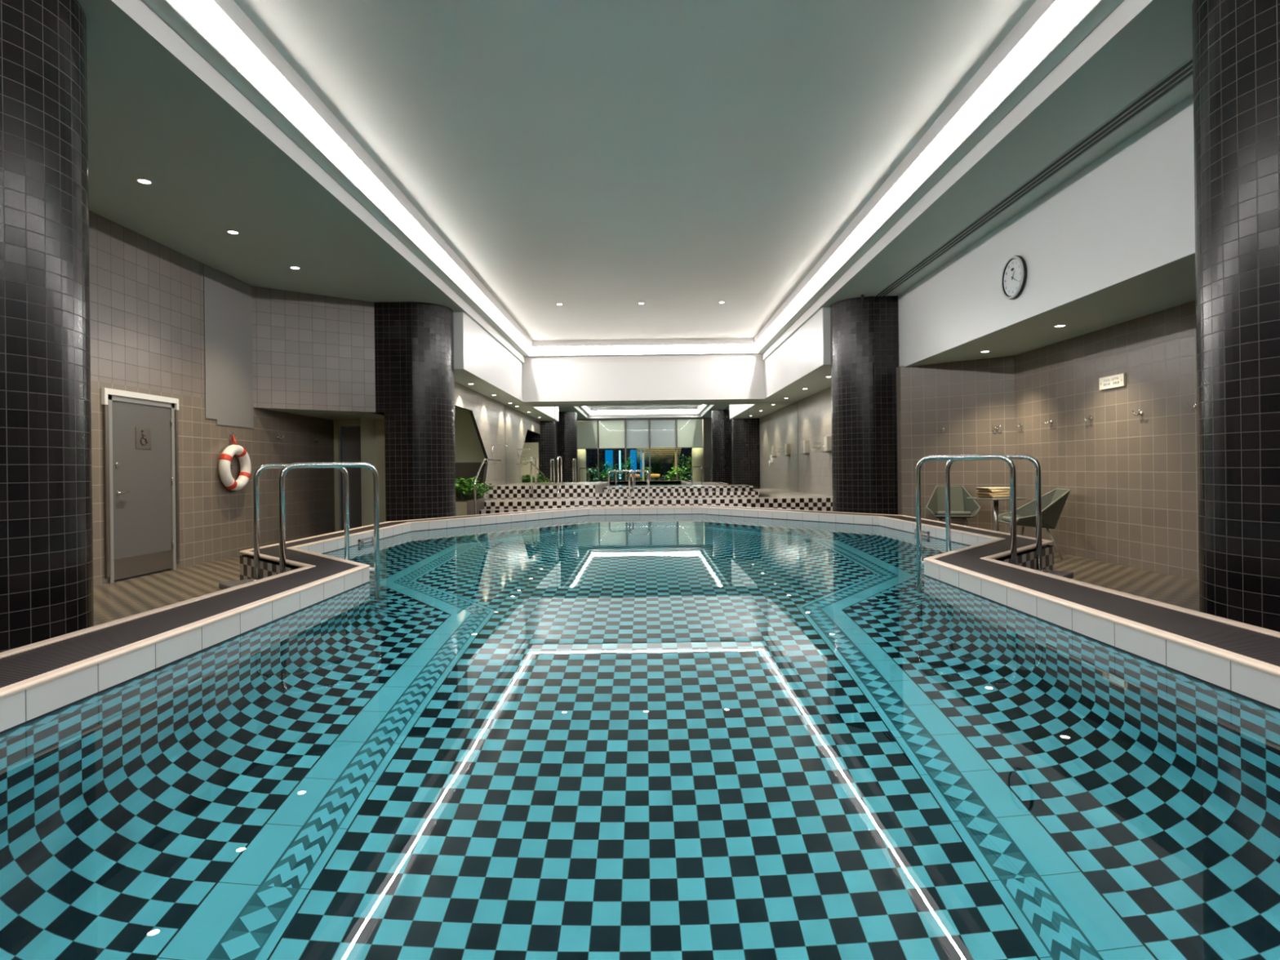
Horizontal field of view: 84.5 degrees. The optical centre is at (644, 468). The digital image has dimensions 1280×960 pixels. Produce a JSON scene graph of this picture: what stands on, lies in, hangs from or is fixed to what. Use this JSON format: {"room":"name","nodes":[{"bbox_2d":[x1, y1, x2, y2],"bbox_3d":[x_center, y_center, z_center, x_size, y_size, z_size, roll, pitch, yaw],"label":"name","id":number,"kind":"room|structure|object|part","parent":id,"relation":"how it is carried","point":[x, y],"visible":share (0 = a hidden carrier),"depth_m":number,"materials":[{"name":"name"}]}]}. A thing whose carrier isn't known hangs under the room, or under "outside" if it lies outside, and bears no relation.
{"room":"indoor swimming pool","nodes":[
{"label":"indoor swimming pool","id":0,"kind":"room"},
{"bbox_2d":[88,210,334,586],"bbox_3d":[-6.010,-0.759,6.490,0.001,4.135,14.220,-1,0,0],"label":"wall","id":1,"kind":"structure","parent":0,"point":[147,300],"depth_m":9.27,"materials":[{"name":"beige tile"}]},
{"bbox_2d":[101,387,179,583],"bbox_3d":[-5.996,0.206,8.402,0.124,2.205,1.235,-1,0,0],"label":"door","id":2,"kind":"structure","parent":1,"relation":"in","point":[140,455],"depth_m":8.35,"materials":[{"name":"grey paint"}]},
{"bbox_3d":[-5.986,0.418,8.035,0.002,0.060,0.130,-1,0,0],"label":"finger plate","id":3,"kind":"part","parent":2,"relation":"part of","materials":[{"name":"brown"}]},
{"bbox_3d":[-5.961,0.268,8.052,0.056,0.054,0.158,-1,0,0],"label":"handle","id":4,"kind":"part","parent":2,"relation":"part of","materials":[{"name":"silver metal"}]},
{"bbox_3d":[-5.995,-0.804,8.402,0.050,0.185,1.235,-1,0,0],"label":"head trim","id":5,"kind":"part","parent":2,"relation":"part of","materials":[{"name":"white paint"}]},
{"bbox_3d":[-5.977,1.138,8.412,0.003,0.230,0.975,-1,0,0],"label":"kick plate","id":6,"kind":"part","parent":2,"relation":"part of","materials":[{"name":"brown"}]},
{"bbox_2d":[203,264,253,428],"bbox_3d":[-6.015,-1.704,10.205,0.011,2.165,1.170,-1,0,0],"label":"wall","id":7,"kind":"structure","parent":1,"relation":"attached to","point":[228,301],"depth_m":10.15,"materials":[{"name":"grey paint"}]},
{"bbox_2d":[229,430,237,435],"bbox_3d":[-5.974,-0.515,10.210,0.066,0.072,0.132,-1,0,0],"label":"wall hook","id":8,"kind":"object","parent":1,"relation":"attached to","point":[230,433],"visible":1,"depth_m":10.21,"materials":[{"name":"silver metal"}]},
{"bbox_2d":[218,434,251,490],"bbox_3d":[-5.913,-0.091,10.170,0.156,0.811,0.666,-1,0,0],"label":"lifebuoy","id":9,"kind":"object","parent":8,"relation":"hanging from","point":[226,456],"visible":1,"depth_m":10.07,"materials":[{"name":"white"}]},
{"bbox_2d":[251,285,384,420],"bbox_3d":[-4.973,-1.897,12.200,2.100,1.885,2.800,-1,0,0],"label":"wall","id":10,"kind":"structure","parent":0,"point":[313,355],"depth_m":11.36,"materials":[{"name":"beige tile"}]},
{"bbox_2d":[333,419,386,532],"bbox_3d":[-4.948,0.170,13.600,2.100,2.250,0.001,-1,0,0],"label":"wall","id":11,"kind":"structure","parent":0,"point":[379,424],"depth_m":13.60,"materials":[{"name":"beige paint"}]},
{"bbox_2d":[335,422,361,531],"bbox_3d":[-5.653,0.204,13.660,0.590,2.200,0.200,-1,0,0],"label":"door","id":12,"kind":"structure","parent":11,"relation":"in","point":[351,433],"depth_m":13.72,"materials":[{"name":"beige paint"}]},
{"bbox_2d":[360,405,488,526],"bbox_3d":[-4.553,-0.249,15.225,1.300,3.080,5.250,-1,0,0],"label":"wall","id":13,"kind":"structure","parent":0,"point":[470,452],"depth_m":17.85,"materials":[{"name":"beige"}]},
{"bbox_2d":[453,381,506,500],"bbox_3d":[-3.903,-0.257,16.175,0.001,3.080,7.150,-1,0,0],"label":"wall","id":14,"kind":"structure","parent":0,"point":[489,414],"depth_m":17.75,"materials":[{"name":"tile"}]},
{"bbox_2d":[490,444,506,458],"bbox_3d":[-3.686,-0.420,17.822,0.464,0.400,0.148,-1,0,27],"label":"shower","id":15,"kind":"object","parent":14,"relation":"attached to","point":[492,451],"visible":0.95,"depth_m":17.84,"materials":[{"name":"silver metal"}]},
{"bbox_2d":[505,404,555,484],"bbox_3d":[-3.205,-0.415,19.760,1.392,2.778,0.020,-1,0,0],"label":"wall mirror","id":16,"kind":"object","parent":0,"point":[530,429],"visible":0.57,"depth_m":19.75,"materials":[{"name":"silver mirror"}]},
{"bbox_2d":[488,483,607,498],"bbox_3d":[-2.468,0.580,18.675,2.850,0.320,2.150,-1,0,0],"label":"platform","id":17,"kind":"object","parent":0,"point":[566,490],"visible":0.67,"depth_m":17.60,"materials":[{"name":"tile"}]},
{"bbox_2d":[530,457,537,493],"bbox_3d":[-2.828,0.155,17.900,0.090,0.910,0.790,-1,0,0],"label":"grab rail","id":18,"kind":"object","parent":17,"relation":"on","point":[531,458],"visible":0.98,"depth_m":17.54,"materials":[{"name":"silver metal"}]},
{"bbox_2d":[556,456,563,493],"bbox_3d":[-2.158,0.147,17.900,0.090,0.910,0.790,-1,0,0],"label":"grab rail","id":19,"kind":"object","parent":17,"relation":"on","point":[558,457],"visible":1,"depth_m":17.54,"materials":[{"name":"silver metal"}]},
{"bbox_2d":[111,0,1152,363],"bbox_3d":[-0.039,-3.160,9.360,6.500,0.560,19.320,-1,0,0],"label":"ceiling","id":20,"kind":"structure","parent":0,"point":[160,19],"depth_m":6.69,"materials":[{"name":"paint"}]},
{"bbox_2d":[167,0,529,351],"bbox_3d":[-3.177,-3.196,9.360,0.225,0.240,19.320,-1,0,0],"label":"light","id":21,"kind":"object","parent":20,"relation":"attached to","point":[204,15],"visible":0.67,"depth_m":6.65,"materials":[{"name":"white"}]},
{"bbox_2d":[525,342,760,355],"bbox_3d":[-0.040,-3.235,18.907,6.500,0.240,0.225,-1,0,0],"label":"light","id":22,"kind":"object","parent":20,"relation":"attached to","point":[531,350],"visible":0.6,"depth_m":18.93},
{"bbox_2d":[756,0,1099,348],"bbox_3d":[3.098,-3.273,9.360,0.225,0.240,19.320,-1,0,0],"label":"light","id":23,"kind":"object","parent":20,"relation":"attached to","point":[1063,15],"visible":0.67,"depth_m":6.79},
{"bbox_2d":[76,0,1193,363],"bbox_3d":[-0.835,-2.870,9.175,10.600,0.001,19.590,-1,0,0],"label":"ceiling","id":24,"kind":"structure","parent":0,"point":[211,171],"depth_m":6.81,"materials":[{"name":"paint"}]},
{"bbox_2d":[136,177,152,184],"bbox_3d":[-4.905,-2.816,6.900,0.132,0.008,0.132,-1,0,0],"label":"recessed light","id":25,"kind":"object","parent":24,"relation":"in","point":[141,180],"visible":1,"depth_m":6.90,"materials":[{"name":"white paint"}]},
{"bbox_2d":[226,230,239,234],"bbox_3d":[-4.905,-2.816,8.385,0.132,0.008,0.132,-1,0,0],"label":"recessed light","id":26,"kind":"object","parent":24,"relation":"in","point":[233,232],"visible":1,"depth_m":8.38,"materials":[{"name":"white paint"}]},
{"bbox_2d":[289,266,300,269],"bbox_3d":[-4.905,-2.816,9.870,0.132,0.008,0.132,-1,0,0],"label":"recessed light","id":27,"kind":"object","parent":24,"relation":"in","point":[291,267],"visible":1,"depth_m":9.87,"materials":[{"name":"white paint"}]},
{"bbox_2d":[874,57,1192,296],"bbox_3d":[3.985,-2.927,8.365,0.188,0.008,7.170,-1,0,0],"label":"ceiling vent","id":28,"kind":"object","parent":24,"relation":"in","point":[1116,122],"visible":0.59,"depth_m":6.68,"materials":[{"name":"black"}]},
{"bbox_2d":[0,507,1279,734],"bbox_3d":[0.027,1.410,6.055,6.440,1.437,12.610,-1,0,0],"label":"wall","id":29,"kind":"structure","parent":0,"point":[20,708],"depth_m":3.21,"materials":[{"name":"tile"}]},
{"bbox_2d":[248,462,379,582],"bbox_3d":[-2.688,1.052,5.742,0.708,2.199,0.810,-1,0,44],"label":"pool ladder","id":30,"kind":"object","parent":29,"relation":"attached to","point":[341,466],"visible":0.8,"depth_m":5.69,"materials":[{"name":"silver metal"}]},
{"bbox_2d":[358,536,373,545],"bbox_3d":[-3.165,0.849,7.980,0.030,0.130,0.400,-1,0,0],"label":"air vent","id":31,"kind":"object","parent":29,"relation":"in","point":[361,540],"visible":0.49,"depth_m":7.90,"materials":[{"name":"grey metal"}]},
{"bbox_2d":[0,514,1279,959],"bbox_3d":[0.020,0.804,6.055,6.448,0.001,12.618,-1,0,0],"label":"pool","id":32,"kind":"object","parent":29,"relation":"in","point":[648,736],"visible":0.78,"depth_m":1.86,"materials":[{"name":"teal tile"}]},
{"bbox_2d":[914,528,929,537],"bbox_3d":[3.195,0.771,8.100,0.030,0.130,0.400,-1,0,0],"label":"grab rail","id":33,"kind":"object","parent":29,"relation":"in","point":[922,531],"visible":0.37,"depth_m":7.98,"materials":[{"name":"grey metal"}]},
{"bbox_2d":[915,453,1048,573],"bbox_3d":[2.748,0.986,5.742,0.708,2.199,0.810,-1,0,-44],"label":"pool ladder","id":34,"kind":"object","parent":29,"relation":"attached to","point":[1008,459],"visible":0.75,"depth_m":5.69,"materials":[{"name":"silver metal"}]},
{"bbox_2d":[453,306,831,401],"bbox_3d":[-0.179,-2.361,15.845,8.600,1.035,6.250,-1,0,0],"label":"wall","id":35,"kind":"structure","parent":0,"point":[477,352],"depth_m":18.97,"materials":[{"name":"white paint"}]},
{"bbox_2d":[453,364,831,404],"bbox_3d":[-0.447,-1.840,16.260,9.750,0.001,7.080,-1,0,0],"label":"ceiling","id":36,"kind":"structure","parent":0,"point":[815,381],"depth_m":16.95,"materials":[{"name":"paint"}]},
{"bbox_2d":[93,551,1199,626],"bbox_3d":[-0.160,1.207,9.725,11.850,0.001,20.950,-1,0,0],"label":"floor","id":37,"kind":"structure","parent":0,"point":[130,596],"depth_m":7.33,"materials":[{"name":"brown tile"}]},
{"bbox_2d":[0,0,93,652],"bbox_3d":[-3.850,-0.781,4.090,0.920,4.125,1.240,-1,0,0],"label":"tiled column","id":38,"kind":"structure","parent":37,"relation":"on","point":[46,536],"depth_m":3.98,"materials":[{"name":"black tile"}]},
{"bbox_2d":[218,578,253,590],"bbox_3d":[-3.032,1.077,5.465,0.880,0.330,0.260,-1,0,44],"label":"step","id":39,"kind":"structure","parent":37,"relation":"on","point":[222,585],"depth_m":5.63,"materials":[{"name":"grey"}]},
{"bbox_2d":[369,302,455,521],"bbox_3d":[-4.050,-0.778,12.549,1.280,4.125,1.243,-1,0,0],"label":"tiled column","id":40,"kind":"structure","parent":37,"relation":"on","point":[414,341],"depth_m":11.95,"materials":[{"name":"black tile"}]},
{"bbox_2d":[455,497,484,515],"bbox_3d":[-3.986,0.959,15.225,0.705,0.590,1.550,-1,0,0],"label":"planter box","id":41,"kind":"object","parent":37,"relation":"on","point":[463,508],"visible":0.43,"depth_m":14.60,"materials":[{"name":"beige tile"}]},
{"bbox_3d":[-3.641,0.955,15.225,0.015,0.590,1.550,-1,0,0],"label":"panel","id":42,"kind":"part","parent":41,"relation":"part of","materials":[{"name":"brown"}]},
{"bbox_2d":[455,475,497,500],"bbox_3d":[-3.834,0.425,15.261,1.362,0.522,1.316,-1,0,32],"label":"leafy plant","id":43,"kind":"object","parent":41,"relation":"on","point":[461,485],"visible":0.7,"depth_m":15.08,"materials":[{"name":"green plant"}]},
{"bbox_2d":[473,458,501,515],"bbox_3d":[-3.733,0.505,16.445,0.263,1.491,3.707,-1,0,-4],"label":"handrail","id":44,"kind":"object","parent":37,"relation":"on","point":[484,460],"visible":0.83,"depth_m":15.05,"materials":[{"name":"silver metal"}]},
{"bbox_2d":[830,295,898,515],"bbox_3d":[3.870,-0.875,12.550,1.040,4.125,1.240,-1,0,0],"label":"tiled column","id":45,"kind":"structure","parent":37,"relation":"on","point":[864,332],"depth_m":11.97,"materials":[{"name":"black tile"}]},
{"bbox_2d":[925,485,980,526],"bbox_3d":[4.724,0.709,10.827,0.772,0.884,0.719,-1,0,18],"label":"lounge chair","id":46,"kind":"object","parent":37,"relation":"on","point":[961,507],"visible":0.86,"depth_m":10.99,"materials":[{"name":"grey"}]},
{"bbox_3d":[4.452,0.526,10.925,0.144,0.493,0.708,-1,0,26],"label":"panel","id":47,"kind":"part","parent":46,"relation":"part of","materials":[{"name":"green plastic"}]},
{"bbox_3d":[4.799,0.521,11.065,0.400,0.494,0.211,-1,0,18],"label":"backrest","id":48,"kind":"part","parent":46,"relation":"part of","materials":[{"name":"green plastic"}]},
{"bbox_3d":[4.694,0.738,10.732,0.540,0.072,0.501,-1,0,18],"label":"seat","id":49,"kind":"part","parent":46,"relation":"part of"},
{"bbox_2d":[934,511,971,515],"bbox_3d":[4.693,0.690,10.732,0.470,0.109,0.464,-1,0,18],"label":"seat cushion","id":50,"kind":"object","parent":46,"relation":"on","point":[940,513],"depth_m":10.51,"materials":[{"name":"fabric"}]},
{"bbox_3d":[4.998,0.519,10.747,0.144,0.493,0.708,-1,0,10],"label":"panel","id":51,"kind":"part","parent":46,"relation":"part of","materials":[{"name":"green plastic"}]},
{"bbox_2d":[966,497,1026,531],"bbox_3d":[4.980,0.777,9.970,0.760,0.735,0.760,-1,0,0],"label":"side table","id":52,"kind":"object","parent":37,"relation":"on","point":[996,510],"visible":0.52,"depth_m":9.94,"materials":[{"name":"grey metal"}]},
{"bbox_2d":[977,495,1009,497],"bbox_3d":[4.961,0.391,9.970,0.400,0.036,0.268,-1,0,-23],"label":"folded towel","id":53,"kind":"object","parent":52,"relation":"on","point":[979,496],"visible":0.84,"depth_m":9.88,"materials":[{"name":"beige fabric"}]},
{"bbox_2d":[975,492,1009,495],"bbox_3d":[4.949,0.354,9.974,0.400,0.036,0.268,-1,0,-17],"label":"folded towel","id":54,"kind":"object","parent":53,"relation":"on","point":[979,493],"visible":0.81,"depth_m":9.88,"materials":[{"name":"beige fabric"}]},
{"bbox_2d":[976,489,1009,493],"bbox_3d":[4.960,0.318,9.978,0.400,0.036,0.268,-1,0,-23],"label":"folded towel","id":55,"kind":"object","parent":54,"relation":"on","point":[978,491],"visible":0.85,"depth_m":9.89,"materials":[{"name":"beige fabric"}]},
{"bbox_2d":[975,487,1009,490],"bbox_3d":[4.948,0.281,9.982,0.400,0.036,0.268,-1,0,-17],"label":"folded towel","id":56,"kind":"object","parent":55,"relation":"on","point":[976,488],"visible":0.93,"depth_m":9.87,"materials":[{"name":"beige fabric"}]},
{"bbox_2d":[997,488,1071,559],"bbox_3d":[5.078,0.705,9.164,0.719,0.884,0.772,-1,0,7],"label":"lounge chair","id":57,"kind":"object","parent":37,"relation":"on","point":[1053,502],"visible":0.68,"depth_m":8.93,"materials":[{"name":"grey"}]},
{"bbox_2d":[1001,515,1018,522],"bbox_3d":[4.979,0.687,9.176,0.464,0.109,0.470,-1,0,7],"label":"seat cushion","id":58,"kind":"object","parent":57,"relation":"on","point":[1005,519],"depth_m":9.27,"materials":[{"name":"beige fabric"}]},
{"bbox_3d":[4.787,0.946,8.981,0.176,0.408,0.026,-1,0,-31],"label":"leg","id":59,"kind":"part","parent":57,"relation":"part of","materials":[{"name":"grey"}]},
{"bbox_3d":[5.120,0.518,9.448,0.708,0.493,0.144,-1,0,15],"label":"panel","id":60,"kind":"part","parent":57,"relation":"part of","materials":[{"name":"green plastic"}]},
{"bbox_3d":[5.050,0.519,8.877,0.708,0.493,0.144,-1,0,-1],"label":"panel","id":61,"kind":"part","parent":57,"relation":"part of","materials":[{"name":"green plastic"}]},
{"bbox_3d":[5.194,0.941,8.931,0.192,0.408,0.026,-1,0,41],"label":"leg","id":62,"kind":"part","parent":57,"relation":"part of","materials":[{"name":"grey"}]},
{"bbox_3d":[5.324,0.515,9.133,0.211,0.494,0.400,-1,0,7],"label":"backrest","id":63,"kind":"part","parent":57,"relation":"part of","materials":[{"name":"green plastic"}]},
{"bbox_2d":[1045,569,1073,578],"bbox_3d":[3.057,1.003,5.465,0.880,0.330,0.260,-1,0,-44],"label":"step","id":64,"kind":"structure","parent":37,"relation":"on","point":[1068,575],"depth_m":5.63,"materials":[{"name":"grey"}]},
{"bbox_2d":[1191,0,1279,631],"bbox_3d":[3.830,-0.874,4.090,0.920,4.125,1.240,-1,0,0],"label":"tiled column","id":65,"kind":"structure","parent":37,"relation":"on","point":[1236,43],"depth_m":4.00,"materials":[{"name":"black tile"}]},
{"bbox_2d":[240,544,1053,580],"bbox_3d":[0.022,0.972,6.130,7.140,0.505,13.460,-1,0,0],"label":"kerb","id":66,"kind":"object","parent":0,"point":[1028,558],"visible":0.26,"depth_m":5.83,"materials":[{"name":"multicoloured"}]},
{"bbox_2d":[0,566,356,688],"bbox_3d":[-2.261,0.730,2.302,0.383,0.036,5.678,-1,0,0],"label":"ledge","id":67,"kind":"object","parent":66,"relation":"on","point":[21,666],"visible":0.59,"depth_m":3.12,"materials":[{"name":"tile"}]},
{"bbox_2d":[0,506,580,658],"bbox_3d":[-2.820,0.733,6.227,2.064,0.044,13.536,-1,0,6],"label":"kerb","id":68,"kind":"object","parent":66,"relation":"on","point":[303,566],"visible":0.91,"depth_m":3.85,"materials":[{"name":"white tile"}]},
{"bbox_2d":[0,507,589,698],"bbox_3d":[-2.472,0.728,6.133,1.973,0.044,12.772,-1,0,5],"label":"coping","id":69,"kind":"object","parent":66,"relation":"on","point":[16,687],"visible":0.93,"depth_m":3.18},
{"bbox_2d":[248,548,359,567],"bbox_3d":[-2.782,0.736,5.657,0.309,0.036,1.752,-1,0,-43],"label":"drain grate","id":70,"kind":"object","parent":66,"relation":"on","point":[292,555],"visible":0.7,"depth_m":5.62,"materials":[{"name":"plastic"}]},
{"bbox_2d":[252,522,404,551],"bbox_3d":[-3.340,0.743,7.877,0.276,0.036,3.358,-1,0,1],"label":"drain grate","id":71,"kind":"object","parent":66,"relation":"on","point":[364,529],"visible":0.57,"depth_m":7.51,"materials":[{"name":"plastic"}]},
{"bbox_2d":[392,506,584,522],"bbox_3d":[-2.163,0.728,11.085,0.331,0.036,3.983,-1,0,36],"label":"drain grate","id":72,"kind":"object","parent":66,"relation":"on","point":[580,507],"visible":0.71,"depth_m":10.78,"materials":[{"name":"plastic"}]},
{"bbox_2d":[582,506,705,507],"bbox_3d":[0.004,0.702,12.578,2.273,0.036,0.389,-1,0,1],"label":"drain grate","id":73,"kind":"object","parent":66,"relation":"on","point":[642,506],"visible":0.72,"depth_m":12.65,"materials":[{"name":"plastic"}]},
{"bbox_2d":[705,506,893,516],"bbox_3d":[2.186,0.675,11.062,0.335,0.036,3.926,-1,0,-37],"label":"drain grate","id":74,"kind":"object","parent":66,"relation":"on","point":[705,506],"visible":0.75,"depth_m":10.81,"materials":[{"name":"plastic"}]},
{"bbox_2d":[587,505,1279,637],"bbox_3d":[2.451,0.668,6.609,3.695,0.044,13.969,-1,0,-15],"label":"kerb","id":75,"kind":"object","parent":66,"relation":"on","point":[991,557],"visible":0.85,"depth_m":4.05,"materials":[{"name":"white tile"}]},
{"bbox_2d":[589,506,1279,676],"bbox_3d":[2.180,0.671,6.447,3.403,0.044,13.098,-1,0,-13],"label":"coping","id":76,"kind":"object","parent":66,"relation":"on","point":[1250,662],"visible":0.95,"depth_m":3.32},
{"bbox_2d":[888,515,1035,541],"bbox_3d":[3.367,0.661,7.890,0.286,0.036,3.368,-1,0,-1],"label":"drain grate","id":77,"kind":"object","parent":66,"relation":"on","point":[902,517],"visible":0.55,"depth_m":7.47,"materials":[{"name":"plastic"}]},
{"bbox_2d":[935,539,1044,559],"bbox_3d":[2.817,0.668,5.665,0.323,0.036,1.773,-1,0,42],"label":"drain grate","id":78,"kind":"object","parent":66,"relation":"on","point":[1004,545],"visible":0.66,"depth_m":5.61,"materials":[{"name":"plastic"}]},
{"bbox_2d":[936,559,1279,666],"bbox_3d":[2.288,0.674,2.292,0.384,0.036,5.661,-1,0,0],"label":"ledge","id":79,"kind":"object","parent":66,"relation":"on","point":[1260,646],"visible":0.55,"depth_m":3.19,"materials":[{"name":"tile"}]},
{"bbox_2d":[555,443,749,459],"bbox_3d":[0.201,-0.357,19.780,8.210,3.180,0.001,-1,0,0],"label":"wall","id":80,"kind":"structure","parent":0,"point":[555,443],"depth_m":19.78,"materials":[{"name":"black tile"}]},
{"bbox_2d":[555,401,749,486],"bbox_3d":[0.209,-0.457,19.760,5.422,2.778,0.020,-1,0,0],"label":"wall mirror","id":81,"kind":"object","parent":80,"relation":"attached to","point":[677,443],"visible":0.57,"depth_m":19.75,"materials":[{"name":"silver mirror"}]},
{"bbox_2d":[479,492,832,514],"bbox_3d":[0.277,0.954,17.450,8.090,0.495,4.600,-1,0,0],"label":"tiled wall","id":82,"kind":"structure","parent":0,"point":[784,500],"depth_m":15.95,"materials":[{"name":"tile"}]},
{"bbox_2d":[627,470,650,498],"bbox_3d":[-0.138,0.371,16.750,0.545,0.678,0.090,-1,0,0],"label":"grab rail","id":83,"kind":"object","parent":82,"relation":"on","point":[646,471],"visible":0.99,"depth_m":16.73,"materials":[{"name":"silver metal"}]},
{"bbox_2d":[595,484,771,498],"bbox_3d":[1.058,0.627,18.325,4.500,0.290,2.850,-1,0,0],"label":"wall","id":84,"kind":"structure","parent":0,"point":[740,487],"depth_m":16.90,"materials":[{"name":"tile"}]},
{"bbox_2d":[602,490,759,493],"bbox_3d":[0.882,0.604,18.010,4.150,0.001,1.820,-1,0,0],"label":"spa","id":85,"kind":"object","parent":84,"relation":"in","point":[701,491],"visible":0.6,"depth_m":18.50,"materials":[{"name":"tile"}]},
{"bbox_2d":[607,470,634,493],"bbox_3d":[-0.601,0.320,17.675,0.698,0.565,0.089,-1,0,-14],"label":"grab rail","id":86,"kind":"object","parent":85,"relation":"on","point":[611,470],"visible":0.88,"depth_m":17.65,"materials":[{"name":"silver metal"}]},
{"bbox_2d":[748,401,798,493],"bbox_3d":[3.614,-0.498,19.760,1.372,2.778,0.020,-1,0,0],"label":"wall mirror","id":87,"kind":"object","parent":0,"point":[773,442],"visible":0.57,"depth_m":19.75,"materials":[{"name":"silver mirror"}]},
{"bbox_2d":[797,386,832,497],"bbox_3d":[4.306,-0.358,16.125,0.001,3.080,7.250,-1,0,0],"label":"wall","id":88,"kind":"structure","parent":0,"point":[814,411],"depth_m":17.72,"materials":[{"name":"paint"}]},
{"bbox_2d":[801,440,809,454],"bbox_3d":[4.227,-0.562,18.550,0.151,0.370,0.300,-1,0,0],"label":"soap dispenser","id":89,"kind":"object","parent":88,"relation":"attached to","point":[806,442],"visible":1,"depth_m":18.42,"materials":[{"name":"beige plastic"}]},
{"bbox_2d":[822,436,831,453],"bbox_3d":[4.227,-0.562,16.350,0.151,0.370,0.300,-1,0,0],"label":"soap dispenser","id":90,"kind":"object","parent":88,"relation":"attached to","point":[827,440],"visible":0.94,"depth_m":16.22,"materials":[{"name":"beige plastic"}]},
{"bbox_2d":[897,94,1195,366],"bbox_3d":[4.302,-2.323,5.715,0.001,1.260,12.670,-1,0,0],"label":"wall","id":91,"kind":"structure","parent":0,"point":[1129,213],"depth_m":7.00,"materials":[{"name":"white paint"}]},
{"bbox_2d":[1000,255,1026,299],"bbox_3d":[4.272,-2.217,8.165,0.062,0.494,0.494,-1,0,0],"label":"wall clock","id":92,"kind":"object","parent":91,"relation":"attached to","point":[1014,273],"visible":1,"depth_m":8.13,"materials":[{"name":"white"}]},
{"bbox_2d":[896,300,1199,581],"bbox_3d":[5.486,-0.279,6.049,1.196,2.895,13.285,-1,0,-6],"label":"wall","id":93,"kind":"structure","parent":0,"point":[1132,500],"depth_m":8.94,"materials":[{"name":"beige tile"}]},
{"bbox_2d":[991,424,1000,429],"bbox_3d":[5.379,-0.639,10.765,0.132,0.072,0.066,-1,0,40],"label":"wall hook","id":94,"kind":"object","parent":93,"relation":"attached to","point":[996,427],"visible":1,"depth_m":10.77,"materials":[{"name":"silver metal"}]},
{"bbox_2d":[1014,422,1022,427],"bbox_3d":[5.559,-0.651,10.450,0.066,0.072,0.132,-1,0,0],"label":"wall hook","id":95,"kind":"object","parent":93,"relation":"attached to","point":[1020,424],"visible":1,"depth_m":10.43,"materials":[{"name":"silver metal"}]},
{"bbox_2d":[1044,417,1052,423],"bbox_3d":[5.559,-0.656,9.690,0.066,0.072,0.132,-1,0,0],"label":"wall hook","id":96,"kind":"object","parent":93,"relation":"attached to","point":[1051,420],"visible":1,"depth_m":9.68,"materials":[{"name":"silver metal"}]},
{"bbox_2d":[1083,414,1092,420],"bbox_3d":[5.560,-0.641,8.820,0.066,0.072,0.132,-1,0,0],"label":"wall hook","id":97,"kind":"object","parent":93,"relation":"attached to","point":[1090,418],"visible":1,"depth_m":8.81,"materials":[{"name":"silver metal"}]},
{"bbox_2d":[1098,373,1126,390],"bbox_3d":[5.571,-1.036,8.390,0.031,0.145,0.440,-1,0,0],"label":"sign","id":98,"kind":"object","parent":93,"relation":"attached to","point":[1117,380],"visible":1,"depth_m":8.35,"materials":[{"name":"white plastic"}]},
{"bbox_2d":[1131,408,1142,416],"bbox_3d":[5.560,-0.631,7.930,0.066,0.072,0.132,-1,0,0],"label":"wall hook","id":99,"kind":"object","parent":93,"relation":"attached to","point":[1140,413],"visible":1,"depth_m":7.92,"materials":[{"name":"silver metal"}]},
{"bbox_2d":[1186,401,1196,408],"bbox_3d":[5.560,-0.641,7.130,0.066,0.072,0.132,-1,0,0],"label":"wall hook","id":100,"kind":"object","parent":93,"relation":"attached to","point":[1194,406],"visible":0.92,"depth_m":7.13,"materials":[{"name":"silver metal"}]},
{"bbox_2d":[906,253,1195,366],"bbox_3d":[4.945,-1.700,5.990,1.270,0.001,13.220,-1,0,0],"label":"ceiling","id":101,"kind":"structure","parent":0,"point":[1171,284],"depth_m":7.72,"materials":[{"name":"paint"}]},
{"bbox_2d":[1053,324,1066,327],"bbox_3d":[4.930,-1.696,8.360,0.132,0.008,0.132,-1,0,0],"label":"recessed light","id":102,"kind":"object","parent":101,"relation":"in","point":[1063,325],"visible":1,"depth_m":8.36,"materials":[{"name":"white paint"}]}
]}

